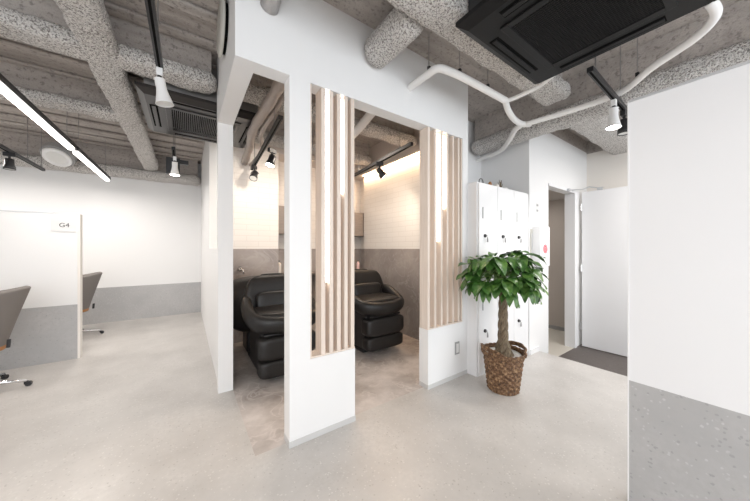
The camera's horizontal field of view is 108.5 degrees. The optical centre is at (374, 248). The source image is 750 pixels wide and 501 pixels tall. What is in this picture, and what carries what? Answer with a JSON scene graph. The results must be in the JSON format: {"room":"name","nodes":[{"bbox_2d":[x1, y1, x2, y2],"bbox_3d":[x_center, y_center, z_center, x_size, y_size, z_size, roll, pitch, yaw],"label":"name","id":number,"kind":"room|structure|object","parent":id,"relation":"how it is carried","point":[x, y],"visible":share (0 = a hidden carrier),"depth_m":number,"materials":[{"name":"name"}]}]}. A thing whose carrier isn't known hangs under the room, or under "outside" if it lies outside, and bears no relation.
{"room":"service shop","nodes":[
{"label":"service shop","id":0,"kind":"room"},
{"bbox_2d":[0,164,200,287],"bbox_3d":[-4.875,-0.505,4.388,3.440,2.330,0.100,0,0,-35],"label":"wall","id":1,"kind":"structure","parent":0,"point":[136,232],"depth_m":4.69,"materials":[{"name":"white paint"}]},
{"bbox_2d":[83,282,200,324],"bbox_3d":[-4.875,0.955,4.388,3.440,0.590,0.100,0,0,-35],"label":"trim","id":2,"kind":"structure","parent":1,"relation":"attached to","point":[112,304],"depth_m":4.83,"materials":[{"name":"grey paint"}]},
{"bbox_2d":[201,0,252,393],"bbox_3d":[-2.101,-0.210,3.497,0.115,2.920,4.540,0,0,-35],"label":"wall","id":3,"kind":"structure","parent":0,"point":[233,82],"depth_m":2.37,"materials":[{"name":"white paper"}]},
{"bbox_2d":[217,0,228,57],"bbox_3d":[-1.050,-1.510,1.853,0.046,0.360,0.360,0,0,-35],"label":"air vent","id":4,"kind":"object","parent":3,"relation":"in","point":[223,10],"visible":0.99,"depth_m":1.76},
{"bbox_2d":[233,276,254,352],"bbox_3d":[-1.438,0.790,3.260,0.736,0.920,0.610,0,0,-35],"label":"basin","id":5,"kind":"object","parent":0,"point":[239,284],"depth_m":2.95,"materials":[{"name":"black ceramic"}]},
{"bbox_2d":[233,147,278,248],"bbox_3d":[-1.730,-0.682,3.720,0.750,1.375,0.120,0,0,-35],"label":"wall","id":6,"kind":"structure","parent":0,"point":[255,203],"depth_m":3.71,"materials":[{"name":"white paint"}]},
{"bbox_2d":[233,249,278,342],"bbox_3d":[-1.730,0.627,3.720,0.750,1.245,0.120,0,0,-35],"label":"wainscoting","id":7,"kind":"structure","parent":6,"relation":"attached to","point":[254,262],"depth_m":3.69,"materials":[{"name":"stone"}]},
{"bbox_2d":[279,249,359,300],"bbox_3d":[-0.905,0.627,4.583,1.630,1.245,0.350,0,0,-35],"label":"wainscoting","id":8,"kind":"structure","parent":6,"relation":"attached to","point":[281,251],"depth_m":4.58,"materials":[{"name":"stone"}]},
{"bbox_2d":[253,143,361,172],"bbox_3d":[-1.211,-1.520,4.296,2.260,0.300,0.470,0,0,-35],"label":"wall","id":9,"kind":"structure","parent":0,"point":[280,151],"depth_m":4.11,"materials":[{"name":"beige concrete"}]},
{"bbox_2d":[0,312,626,500],"bbox_3d":[-0.954,1.300,1.651,6.730,0.100,9.000,0,0,-35],"label":"floor","id":10,"kind":"structure","parent":0,"point":[141,415],"depth_m":1.83,"materials":[{"name":"concrete"}]},
{"bbox_2d":[0,286,32,385],"bbox_3d":[-3.414,0.795,2.274,0.679,0.908,0.714,0,0,-36],"label":"office chair","id":11,"kind":"object","parent":10,"relation":"on","point":[12,300],"visible":1,"depth_m":2.35,"materials":[{"name":"grey fabric"}]},
{"bbox_2d":[0,210,82,370],"bbox_3d":[-4.251,0.427,2.509,2.110,1.645,0.081,0,0,-35],"label":"partition panel","id":12,"kind":"object","parent":10,"relation":"on","point":[48,328],"visible":1,"depth_m":2.92,"materials":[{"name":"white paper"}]},
{"bbox_2d":[51,217,75,231],"bbox_3d":[-3.466,-0.265,3.006,0.190,0.155,0.010,0,0,-35],"label":"station sign","id":13,"kind":"object","parent":12,"relation":"attached to","point":[57,224],"visible":1,"depth_m":3.00,"materials":[{"name":"white"}]},
{"bbox_2d":[83,272,103,333],"bbox_3d":[-4.255,0.795,3.764,0.679,0.908,0.714,0,0,-41],"label":"office chair","id":14,"kind":"object","parent":10,"relation":"on","point":[90,281],"visible":0.19,"depth_m":3.80,"materials":[{"name":"grey fabric"}]},
{"bbox_2d":[233,273,315,379],"bbox_3d":[-1.187,0.762,2.988,0.744,0.975,1.365,0,0,-44],"label":"chair","id":15,"kind":"object","parent":10,"relation":"on","point":[258,301],"visible":0.59,"depth_m":2.65,"materials":[{"name":"black leather"}]},
{"bbox_2d":[257,358,283,379],"bbox_3d":[-0.834,1.093,2.571,0.530,0.160,0.170,0,0,-35],"label":"cushion","id":16,"kind":"object","parent":15,"relation":"on","point":[269,369],"depth_m":2.41,"materials":[{"name":"black leather"}]},
{"bbox_2d":[241,296,315,333],"bbox_3d":[-0.937,0.630,2.720,0.726,0.315,0.621,0,0,-35],"label":"cushion","id":17,"kind":"object","parent":15,"relation":"on","point":[261,314],"depth_m":2.49,"materials":[{"name":"black leather"}]},
{"bbox_2d":[256,330,315,361],"bbox_3d":[-0.834,0.905,2.571,0.550,0.216,0.190,0,0,-35],"label":"cushion","id":18,"kind":"object","parent":15,"relation":"on","point":[269,347],"depth_m":2.42,"materials":[{"name":"black leather"}]},
{"bbox_2d":[315,269,403,352],"bbox_3d":[-0.256,0.762,3.638,0.744,0.975,1.365,0,0,-44],"label":"chair","id":19,"kind":"object","parent":10,"relation":"on","point":[378,323],"visible":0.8,"depth_m":3.19,"materials":[{"name":"black leather"}]},
{"bbox_2d":[354,284,403,315],"bbox_3d":[-0.007,0.630,3.371,0.726,0.315,0.621,0,0,-35],"label":"seat","id":20,"kind":"object","parent":19,"relation":"on","point":[369,299],"depth_m":3.21,"materials":[{"name":"black leather"}]},
{"bbox_2d":[361,314,403,336],"bbox_3d":[0.096,0.905,3.222,0.550,0.216,0.190,0,0,-35],"label":"cushion","id":21,"kind":"object","parent":19,"relation":"on","point":[389,325],"depth_m":3.12,"materials":[{"name":"black leather"}]},
{"bbox_2d":[362,331,402,351],"bbox_3d":[0.096,1.093,3.222,0.530,0.160,0.170,0,0,-35],"label":"cushion","id":22,"kind":"object","parent":19,"relation":"on","point":[373,343],"depth_m":3.12,"materials":[{"name":"black leather"}]},
{"bbox_2d":[467,182,527,376],"bbox_3d":[1.248,0.300,3.101,0.985,1.900,0.588,0,0,-35],"label":"tall cabinet","id":23,"kind":"object","parent":10,"relation":"on","point":[497,217],"visible":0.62,"depth_m":2.73,"materials":[{"name":"white paint"}]},
{"bbox_2d":[456,250,548,395],"bbox_3d":[1.136,0.632,2.328,0.758,1.235,0.664,0,0,-35],"label":"tree","id":24,"kind":"object","parent":10,"relation":"on","point":[503,361],"visible":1,"depth_m":2.27,"materials":[{"name":"green plant"}]},
{"bbox_2d":[279,162,359,248],"bbox_3d":[-0.905,-0.682,4.583,1.630,1.375,0.350,0,0,-35],"label":"wall niche","id":25,"kind":"object","parent":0,"point":[281,164],"visible":0.11,"depth_m":4.58,"materials":[{"name":"white tile"}]},
{"bbox_2d":[279,206,283,234],"bbox_3d":[-1.309,-0.430,4.242,0.483,0.420,0.248,0,0,-35],"label":"upper cabinet","id":26,"kind":"object","parent":25,"relation":"attached to","point":[281,208],"visible":0.02,"depth_m":4.03,"materials":[{"name":"beige laminate"}]},
{"bbox_2d":[354,212,363,236],"bbox_3d":[-0.446,-0.430,4.845,0.558,0.420,0.248,0,0,-35],"label":"upper cabinet","id":27,"kind":"object","parent":25,"relation":"attached to","point":[358,217],"visible":0.16,"depth_m":4.81,"materials":[{"name":"beige laminate"}]},
{"bbox_2d":[232,0,467,441],"bbox_3d":[0.045,-0.210,2.161,2.100,2.920,0.110,0,0,-35],"label":"wall","id":28,"kind":"structure","parent":0,"point":[316,43],"depth_m":1.80,"materials":[{"name":"white paint"}]},
{"bbox_2d":[260,0,280,14],"bbox_3d":[-0.572,-1.581,1.502,0.127,0.364,0.324,0,0,-24],"label":"duct","id":29,"kind":"object","parent":28,"relation":"attached to","point":[271,7],"visible":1,"depth_m":1.58,"materials":[{"name":"silver metal"}]},
{"bbox_2d":[284,415,355,448],"bbox_3d":[-0.370,1.231,1.868,0.481,0.038,0.114,0,0,-35],"label":"baseboard","id":30,"kind":"structure","parent":28,"relation":"attached to","point":[318,433],"depth_m":1.79,"materials":[{"name":"grey"}]},
{"bbox_2d":[310,84,354,358],"bbox_3d":[-0.316,-0.179,1.909,0.340,1.807,0.104,0,0,-35],"label":"screen","id":31,"kind":"object","parent":28,"relation":"attached to","point":[334,115],"visible":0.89,"depth_m":1.89,"materials":[{"name":"brown wood"}]},
{"bbox_2d":[325,94,327,281],"bbox_3d":[-0.340,-0.416,1.865,0.025,1.291,0.023,0,0,-35],"label":"diffuser","id":32,"kind":"object","parent":31,"relation":"attached to","point":[326,95],"depth_m":1.86,"materials":[{"name":"white"}]},
{"bbox_2d":[341,99,342,193],"bbox_3d":[-0.245,-0.729,1.932,0.024,0.666,0.023,0,0,-35],"label":"diffuser","id":33,"kind":"object","parent":31,"relation":"attached to","point":[341,99],"depth_m":1.93,"materials":[{"name":"white"}]},
{"bbox_2d":[354,112,374,138],"bbox_3d":[-0.217,-1.366,3.067,0.090,0.225,1.724,0,0,-35],"label":"pipe","id":34,"kind":"object","parent":28,"relation":"attached to","point":[367,117],"visible":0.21,"depth_m":2.90,"materials":[{"name":"white"}]},
{"bbox_2d":[364,7,423,68],"bbox_3d":[0.122,-1.462,1.861,0.219,0.230,0.490,0,0,-35],"label":"ceiling beam","id":35,"kind":"structure","parent":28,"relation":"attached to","point":[397,30],"depth_m":1.78,"materials":[{"name":"grey concrete"}]},
{"bbox_2d":[420,127,461,329],"bbox_3d":[0.637,-0.179,2.575,0.484,1.807,0.104,0,0,-35],"label":"screen","id":36,"kind":"object","parent":28,"relation":"attached to","point":[440,154],"visible":1,"depth_m":2.51,"materials":[{"name":"brown wood"}]},
{"bbox_2d":[436,133,438,240],"bbox_3d":[0.568,-0.564,2.500,0.052,0.996,0.023,0,0,-35],"label":"diffuser","id":37,"kind":"object","parent":36,"relation":"attached to","point":[437,134],"depth_m":2.49,"materials":[{"name":"white"}]},
{"bbox_2d":[443,136,444,208],"bbox_3d":[0.637,-0.719,2.549,0.046,0.686,0.023,0,0,-35],"label":"diffuser","id":38,"kind":"object","parent":36,"relation":"attached to","point":[443,136],"depth_m":2.54,"materials":[{"name":"white"}]},
{"bbox_2d":[419,370,466,389],"bbox_3d":[0.665,1.231,2.592,0.558,0.038,0.114,0,0,-35],"label":"baseboard","id":39,"kind":"structure","parent":28,"relation":"attached to","point":[464,372],"depth_m":2.49,"materials":[{"name":"grey"}]},
{"bbox_2d":[455,341,458,354],"bbox_3d":[0.796,0.963,2.613,0.064,0.120,0.011,0,0,-35],"label":"wall switch","id":40,"kind":"object","parent":28,"relation":"attached to","point":[456,343],"visible":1,"depth_m":2.60,"materials":[{"name":"white plastic"}]},
{"bbox_2d":[0,0,742,163],"bbox_3d":[-0.093,-1.715,2.314,9.100,0.150,9.300,0,0,-35],"label":"ceiling","id":41,"kind":"structure","parent":0,"point":[429,45],"depth_m":2.39,"materials":[{"name":"concrete"}]},
{"bbox_2d":[0,115,44,170],"bbox_3d":[-3.935,-1.371,2.800,0.036,0.598,2.300,0,0,-35],"label":"track","id":42,"kind":"object","parent":41,"relation":"hanging from","point":[2,147],"visible":0.91,"depth_m":3.36,"materials":[{"name":"black metal"}]},
{"bbox_2d":[2,151,15,170],"bbox_3d":[-4.090,-0.980,3.021,0.092,0.190,0.091,0,0,7],"label":"spotlight","id":43,"kind":"object","parent":42,"relation":"attached to","point":[9,164],"visible":1,"depth_m":3.01,"materials":[{"name":"black plastic"}]},
{"bbox_2d":[0,73,76,149],"bbox_3d":[-2.770,-1.354,2.224,0.060,0.632,1.640,0,0,-35],"label":"linear pendant","id":44,"kind":"object","parent":41,"relation":"hanging from","point":[7,88],"visible":0.95,"depth_m":2.11,"materials":[{"name":"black plastic"}]},
{"bbox_2d":[39,139,76,166],"bbox_3d":[-4.511,-1.433,3.854,0.354,0.502,0.332,0,0,-35],"label":"ceiling speaker","id":45,"kind":"object","parent":41,"relation":"attached to","point":[55,153],"visible":0.95,"depth_m":3.79,"materials":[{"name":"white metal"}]},
{"bbox_2d":[0,61,141,123],"bbox_3d":[-3.669,-1.505,2.149,2.750,0.330,0.232,0,0,-35],"label":"ceiling beam","id":46,"kind":"structure","parent":41,"relation":"attached to","point":[43,89],"depth_m":2.56,"materials":[{"name":"concrete"}]},
{"bbox_2d":[72,113,110,180],"bbox_3d":[-3.710,-1.354,3.568,0.060,0.632,1.560,0,0,-35],"label":"linear pendant","id":47,"kind":"object","parent":41,"relation":"hanging from","point":[78,152],"visible":0.88,"depth_m":3.36,"materials":[{"name":"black plastic"}]},
{"bbox_2d":[73,151,108,180],"bbox_3d":[-3.710,-1.054,3.568,0.048,0.032,1.460,0,0,-35],"label":"diffuser","id":48,"kind":"object","parent":47,"relation":"attached to","point":[79,154],"depth_m":3.39,"materials":[{"name":"white plastic"}]},
{"bbox_2d":[0,130,199,185],"bbox_3d":[-4.742,-1.435,4.224,3.370,0.470,0.302,0,0,-35],"label":"ceiling beam","id":49,"kind":"structure","parent":41,"relation":"attached to","point":[123,163],"depth_m":4.40,"materials":[{"name":"concrete"}]},
{"bbox_2d":[54,0,158,170],"bbox_3d":[-1.982,-1.503,1.970,0.232,0.334,6.700,0,0,-35],"label":"ceiling beam","id":50,"kind":"structure","parent":41,"relation":"attached to","point":[89,21],"depth_m":2.06,"materials":[{"name":"concrete"}]},
{"bbox_2d":[0,0,216,94],"bbox_3d":[-2.756,-1.504,1.380,3.365,0.332,0.240,0,0,-35],"label":"ceiling beam","id":51,"kind":"structure","parent":41,"relation":"attached to","point":[42,24],"depth_m":1.96,"materials":[{"name":"concrete"}]},
{"bbox_2d":[144,0,163,71],"bbox_3d":[-1.088,-1.401,1.314,0.039,0.538,1.000,0,0,-35],"label":"track","id":52,"kind":"object","parent":41,"relation":"hanging from","point":[152,16],"visible":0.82,"depth_m":1.43,"materials":[{"name":"black metal"}]},
{"bbox_2d":[154,66,173,107],"bbox_3d":[-1.334,-1.021,1.715,0.097,0.228,0.097,0,0,10],"label":"spotlight","id":53,"kind":"object","parent":52,"relation":"attached to","point":[163,99],"visible":1,"depth_m":1.69,"materials":[{"name":"white metal"}]},
{"bbox_2d":[171,135,175,155],"bbox_3d":[-2.494,-1.401,3.357,0.036,0.538,0.640,0,0,-35],"label":"track","id":54,"kind":"object","parent":41,"relation":"hanging from","point":[173,149],"visible":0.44,"depth_m":3.17,"materials":[{"name":"black plastic"}]},
{"bbox_2d":[170,156,179,175],"bbox_3d":[-2.371,-0.979,3.198,0.098,0.222,0.098,0,0,-35],"label":"spotlight","id":55,"kind":"object","parent":54,"relation":"attached to","point":[174,171],"visible":1,"depth_m":3.18,"materials":[{"name":"white metal"}]},
{"bbox_2d":[166,157,188,174],"bbox_3d":[-2.510,-1.035,3.431,0.230,0.200,0.100,0,0,-35],"label":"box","id":56,"kind":"object","parent":54,"relation":"attached to","point":[169,160],"visible":0.7,"depth_m":3.36,"materials":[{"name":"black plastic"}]},
{"bbox_2d":[135,65,257,147],"bbox_3d":[-1.757,-1.455,2.774,0.960,0.430,0.960,0,0,-35],"label":"air conditioner","id":57,"kind":"object","parent":41,"relation":"attached to","point":[193,115],"visible":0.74,"depth_m":2.56,"materials":[{"name":"black plastic"}]},
{"bbox_2d":[165,107,240,141],"bbox_3d":[-1.757,-1.262,2.774,0.604,0.045,0.604,0,0,-35],"label":"grille","id":58,"kind":"object","parent":57,"relation":"attached to","point":[178,118],"depth_m":2.72,"materials":[{"name":"black plastic"}]},
{"bbox_2d":[241,80,283,165],"bbox_3d":[-1.183,-1.210,2.719,0.151,0.204,2.125,0,0,-34],"label":"duct","id":59,"kind":"object","parent":57,"relation":"attached to","point":[277,88],"visible":0.82,"depth_m":2.42,"materials":[{"name":"beige metal"}]},
{"bbox_2d":[249,92,283,166],"bbox_3d":[-1.107,-1.184,2.736,0.123,0.186,2.053,0,0,-33],"label":"cable","id":60,"kind":"object","parent":59,"relation":"attached to","point":[279,103],"visible":0.44,"depth_m":2.52,"materials":[{"name":"beige plastic"}]},
{"bbox_2d":[250,106,282,169],"bbox_3d":[-1.189,-1.351,2.860,0.036,0.638,1.652,0,0,-32],"label":"track","id":61,"kind":"object","parent":41,"relation":"hanging from","point":[279,119],"visible":0.77,"depth_m":2.54,"materials":[{"name":"black metal"}]},
{"bbox_2d":[249,164,258,180],"bbox_3d":[-1.499,-0.934,3.347,0.102,0.201,0.132,0,0,-5],"label":"spotlight","id":62,"kind":"object","parent":61,"relation":"attached to","point":[253,177],"visible":1,"depth_m":3.33,"materials":[{"name":"black plastic"}]},
{"bbox_2d":[265,147,275,167],"bbox_3d":[-1.090,-0.950,2.829,0.102,0.201,0.117,0,0,25],"label":"spotlight","id":63,"kind":"object","parent":61,"relation":"attached to","point":[270,162],"visible":1,"depth_m":2.81,"materials":[{"name":"black plastic"}]},
{"bbox_2d":[255,117,371,164],"bbox_3d":[-0.941,-1.506,3.796,2.090,0.329,0.223,0,0,-35],"label":"ceiling beam","id":64,"kind":"structure","parent":41,"relation":"attached to","point":[361,150],"depth_m":3.77,"materials":[{"name":"concrete"}]},
{"bbox_2d":[243,73,416,147],"bbox_3d":[-0.354,-1.504,3.001,2.140,0.332,0.224,0,0,-35],"label":"ceiling beam","id":65,"kind":"structure","parent":41,"relation":"attached to","point":[380,128],"depth_m":3.10,"materials":[{"name":"concrete"}]},
{"bbox_2d":[354,124,412,176],"bbox_3d":[0.022,-1.351,3.310,0.036,0.638,1.406,0,0,-30],"label":"track","id":66,"kind":"object","parent":41,"relation":"hanging from","point":[408,145],"visible":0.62,"depth_m":3.03,"materials":[{"name":"black metal"}]},
{"bbox_2d":[376,162,386,178],"bbox_3d":[0.077,-0.935,3.240,0.134,0.200,0.102,0,0,-10],"label":"spotlight","id":67,"kind":"object","parent":66,"relation":"attached to","point":[379,170],"visible":1,"depth_m":3.21,"materials":[{"name":"black plastic"}]},
{"bbox_2d":[387,0,570,105],"bbox_3d":[0.673,-1.505,1.794,2.560,0.330,0.251,0,0,-35],"label":"ceiling beam","id":68,"kind":"structure","parent":41,"relation":"attached to","point":[441,17],"depth_m":1.77,"materials":[{"name":"concrete"}]},
{"bbox_2d":[551,129,602,153],"bbox_3d":[3.617,-1.510,2.279,1.940,0.320,4.790,0,0,-35],"label":"ceiling","id":69,"kind":"structure","parent":41,"relation":"attached to","point":[566,135],"depth_m":4.00,"materials":[{"name":"concrete"}]},
{"bbox_2d":[456,0,715,83],"bbox_3d":[1.130,-1.455,1.455,0.960,0.430,0.940,0,0,-35],"label":"air conditioner","id":70,"kind":"object","parent":41,"relation":"attached to","point":[541,40],"visible":1,"depth_m":1.52,"materials":[{"name":"black plastic"}]},
{"bbox_2d":[512,0,664,63],"bbox_3d":[1.130,-1.250,1.455,0.530,0.012,0.529,0,0,-35],"label":"grille","id":71,"kind":"object","parent":70,"relation":"attached to","point":[556,31],"depth_m":1.49,"materials":[{"name":"black plastic"}]},
{"bbox_2d":[570,115,626,154],"bbox_3d":[2.784,-1.506,3.296,1.860,0.328,0.328,0,0,-35],"label":"ceiling beam","id":72,"kind":"structure","parent":41,"relation":"attached to","point":[594,130],"depth_m":3.25,"materials":[{"name":"concrete"}]},
{"bbox_2d":[587,45,626,110],"bbox_3d":[1.774,-1.411,2.034,0.920,0.518,0.036,0,0,-36],"label":"track","id":73,"kind":"object","parent":41,"relation":"hanging from","point":[592,71],"visible":0.7,"depth_m":1.95,"materials":[{"name":"black metal"}]},
{"bbox_2d":[605,99,621,130],"bbox_3d":[1.847,-1.043,2.091,0.098,0.224,0.098,0,0,-35],"label":"spotlight","id":74,"kind":"object","parent":73,"relation":"attached to","point":[614,123],"visible":1,"depth_m":2.08,"materials":[{"name":"white metal"}]},
{"bbox_2d":[617,109,626,135],"bbox_3d":[2.096,-1.060,2.272,0.092,0.190,0.091,0,0,7],"label":"spotlight","id":75,"kind":"object","parent":73,"relation":"attached to","point":[622,131],"visible":0.69,"depth_m":2.25,"materials":[{"name":"black plastic"}]},
{"bbox_2d":[471,0,749,155],"bbox_3d":[2.619,-1.438,1.692,0.252,0.463,4.570,0,0,-35],"label":"ceiling beam","id":76,"kind":"structure","parent":41,"relation":"attached to","point":[727,44],"depth_m":2.23,"materials":[{"name":"concrete"}]},
{"bbox_2d":[635,37,639,76],"bbox_3d":[1.887,-1.454,1.942,0.020,0.433,0.020,0,0,-35],"label":"hanger","id":77,"kind":"object","parent":41,"relation":"hanging from","point":[637,73],"visible":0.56,"depth_m":1.94,"materials":[{"name":"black metal"}]},
{"bbox_2d":[354,129,419,180],"bbox_3d":[0.240,-1.475,4.280,0.300,0.390,2.160,0,0,-35],"label":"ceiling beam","id":78,"kind":"structure","parent":0,"point":[383,148],"depth_m":4.11,"materials":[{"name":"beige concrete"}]},
{"bbox_2d":[362,152,419,175],"bbox_3d":[0.266,-1.272,4.060,0.030,0.015,1.650,0,0,-35],"label":"strip","id":79,"kind":"object","parent":78,"relation":"attached to","point":[415,154],"visible":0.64,"depth_m":3.98,"materials":[{"name":"beige plastic"}]},
{"bbox_2d":[360,154,419,248],"bbox_3d":[0.281,-0.647,4.309,0.200,1.305,2.160,0,0,-35],"label":"wall","id":80,"kind":"structure","parent":0,"point":[390,205],"depth_m":4.15,"materials":[{"name":"white tile"}]},
{"bbox_2d":[360,249,419,339],"bbox_3d":[0.281,0.627,4.309,0.200,1.245,2.160,0,0,-35],"label":"wainscoting","id":81,"kind":"structure","parent":80,"relation":"attached to","point":[399,269],"depth_m":3.92,"materials":[{"name":"stone"}]},
{"bbox_2d":[480,341,526,395],"bbox_3d":[1.143,1.052,2.410,0.378,0.395,0.370,0,0,-35],"label":"basket","id":82,"kind":"object","parent":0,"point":[504,365],"depth_m":2.30,"materials":[{"name":"brown wicker"}]},
{"bbox_2d":[468,121,586,354],"bbox_3d":[1.925,-0.110,3.694,2.910,3.120,0.732,0,0,-35],"label":"wall","id":83,"kind":"structure","parent":0,"point":[553,160],"depth_m":3.43,"materials":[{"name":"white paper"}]},
{"bbox_2d":[530,229,532,258],"bbox_3d":[1.843,-0.030,3.181,0.038,0.400,0.015,0,0,-35],"label":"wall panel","id":84,"kind":"object","parent":83,"relation":"attached to","point":[531,230],"visible":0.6,"depth_m":3.17,"materials":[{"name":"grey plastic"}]},
{"bbox_2d":[530,346,538,354],"bbox_3d":[1.912,1.220,3.234,0.220,0.060,0.012,0,0,-35],"label":"baseboard","id":85,"kind":"structure","parent":83,"relation":"attached to","point":[536,349],"depth_m":3.22,"materials":[{"name":"white paint"}]},
{"bbox_2d":[536,203,538,212],"bbox_3d":[1.973,-0.495,3.281,0.065,0.120,0.004,0,0,-35],"label":"light switch","id":86,"kind":"object","parent":83,"relation":"attached to","point":[537,204],"visible":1,"depth_m":3.28,"materials":[{"name":"white plastic"}]},
{"bbox_2d":[532,226,549,266],"bbox_3d":[1.983,-0.025,3.228,0.240,0.470,0.104,0,0,-35],"label":"box","id":87,"kind":"object","parent":83,"relation":"attached to","point":[541,234],"visible":0.96,"depth_m":3.16,"materials":[{"name":"white paint"}]},
{"bbox_2d":[548,183,576,347],"bbox_3d":[2.552,0.307,3.753,0.915,2.285,0.135,0,0,-35],"label":"trim","id":88,"kind":"structure","parent":83,"relation":"attached to","point":[570,199],"depth_m":3.96,"materials":[{"name":"white paint"}]},
{"bbox_2d":[567,186,626,356],"bbox_3d":[3.156,0.271,3.500,0.525,2.338,0.978,0,0,-35],"label":"entrance door","id":89,"kind":"structure","parent":83,"relation":"in","point":[603,268],"depth_m":3.77,"materials":[{"name":"white paint"}]},
{"bbox_2d":[548,199,564,327],"bbox_3d":[2.994,0.290,5.316,0.100,2.320,1.920,0,0,-35],"label":"wall","id":90,"kind":"structure","parent":0,"point":[556,208],"depth_m":4.85,"materials":[{"name":"white paint"}]},
{"bbox_2d":[548,324,564,330],"bbox_3d":[2.941,1.420,5.278,0.030,0.060,1.920,0,0,-35],"label":"baseboard","id":91,"kind":"structure","parent":90,"relation":"attached to","point":[549,325],"depth_m":4.82,"materials":[{"name":"grey metal"}]},
{"bbox_2d":[548,190,564,200],"bbox_3d":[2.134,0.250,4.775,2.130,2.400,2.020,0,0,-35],"label":"ceiling","id":92,"kind":"structure","parent":0,"point":[552,195],"depth_m":4.52,"materials":[{"name":"beige paint"}]},
{"bbox_2d":[548,328,626,375],"bbox_3d":[3.286,1.500,3.153,2.200,0.101,6.600,0,0,-35],"label":"floor","id":93,"kind":"structure","parent":0,"point":[615,363],"depth_m":3.66,"materials":[{"name":"tile"}]},
{"bbox_2d":[587,150,626,191],"bbox_3d":[4.543,-0.010,2.543,0.120,2.920,4.160,0,0,-35],"label":"wall","id":94,"kind":"structure","parent":0,"point":[605,170],"depth_m":4.01,"materials":[{"name":"white paint"}]},
{"bbox_2d":[627,60,749,500],"bbox_3d":[1.826,0.268,0.527,0.096,1.965,1.971,0,0,-35],"label":"wall","id":95,"kind":"structure","parent":0,"point":[688,142],"depth_m":1.15,"materials":[{"name":"white paint"}]},
{"bbox_3d":[0.661,-1.521,2.108,0.020,0.298,0.020,0,0,-35],"label":"hanger","id":96,"kind":"object","parent":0,"visible":0},
{"bbox_2d":[407,0,722,162],"bbox_3d":[1.473,-1.271,2.387,1.742,0.234,1.874,0,0,38],"label":"pipe","id":97,"kind":"object","parent":96,"relation":"hanging from","point":[715,9],"visible":0.97,"depth_m":2.12,"materials":[{"name":"white plastic"}]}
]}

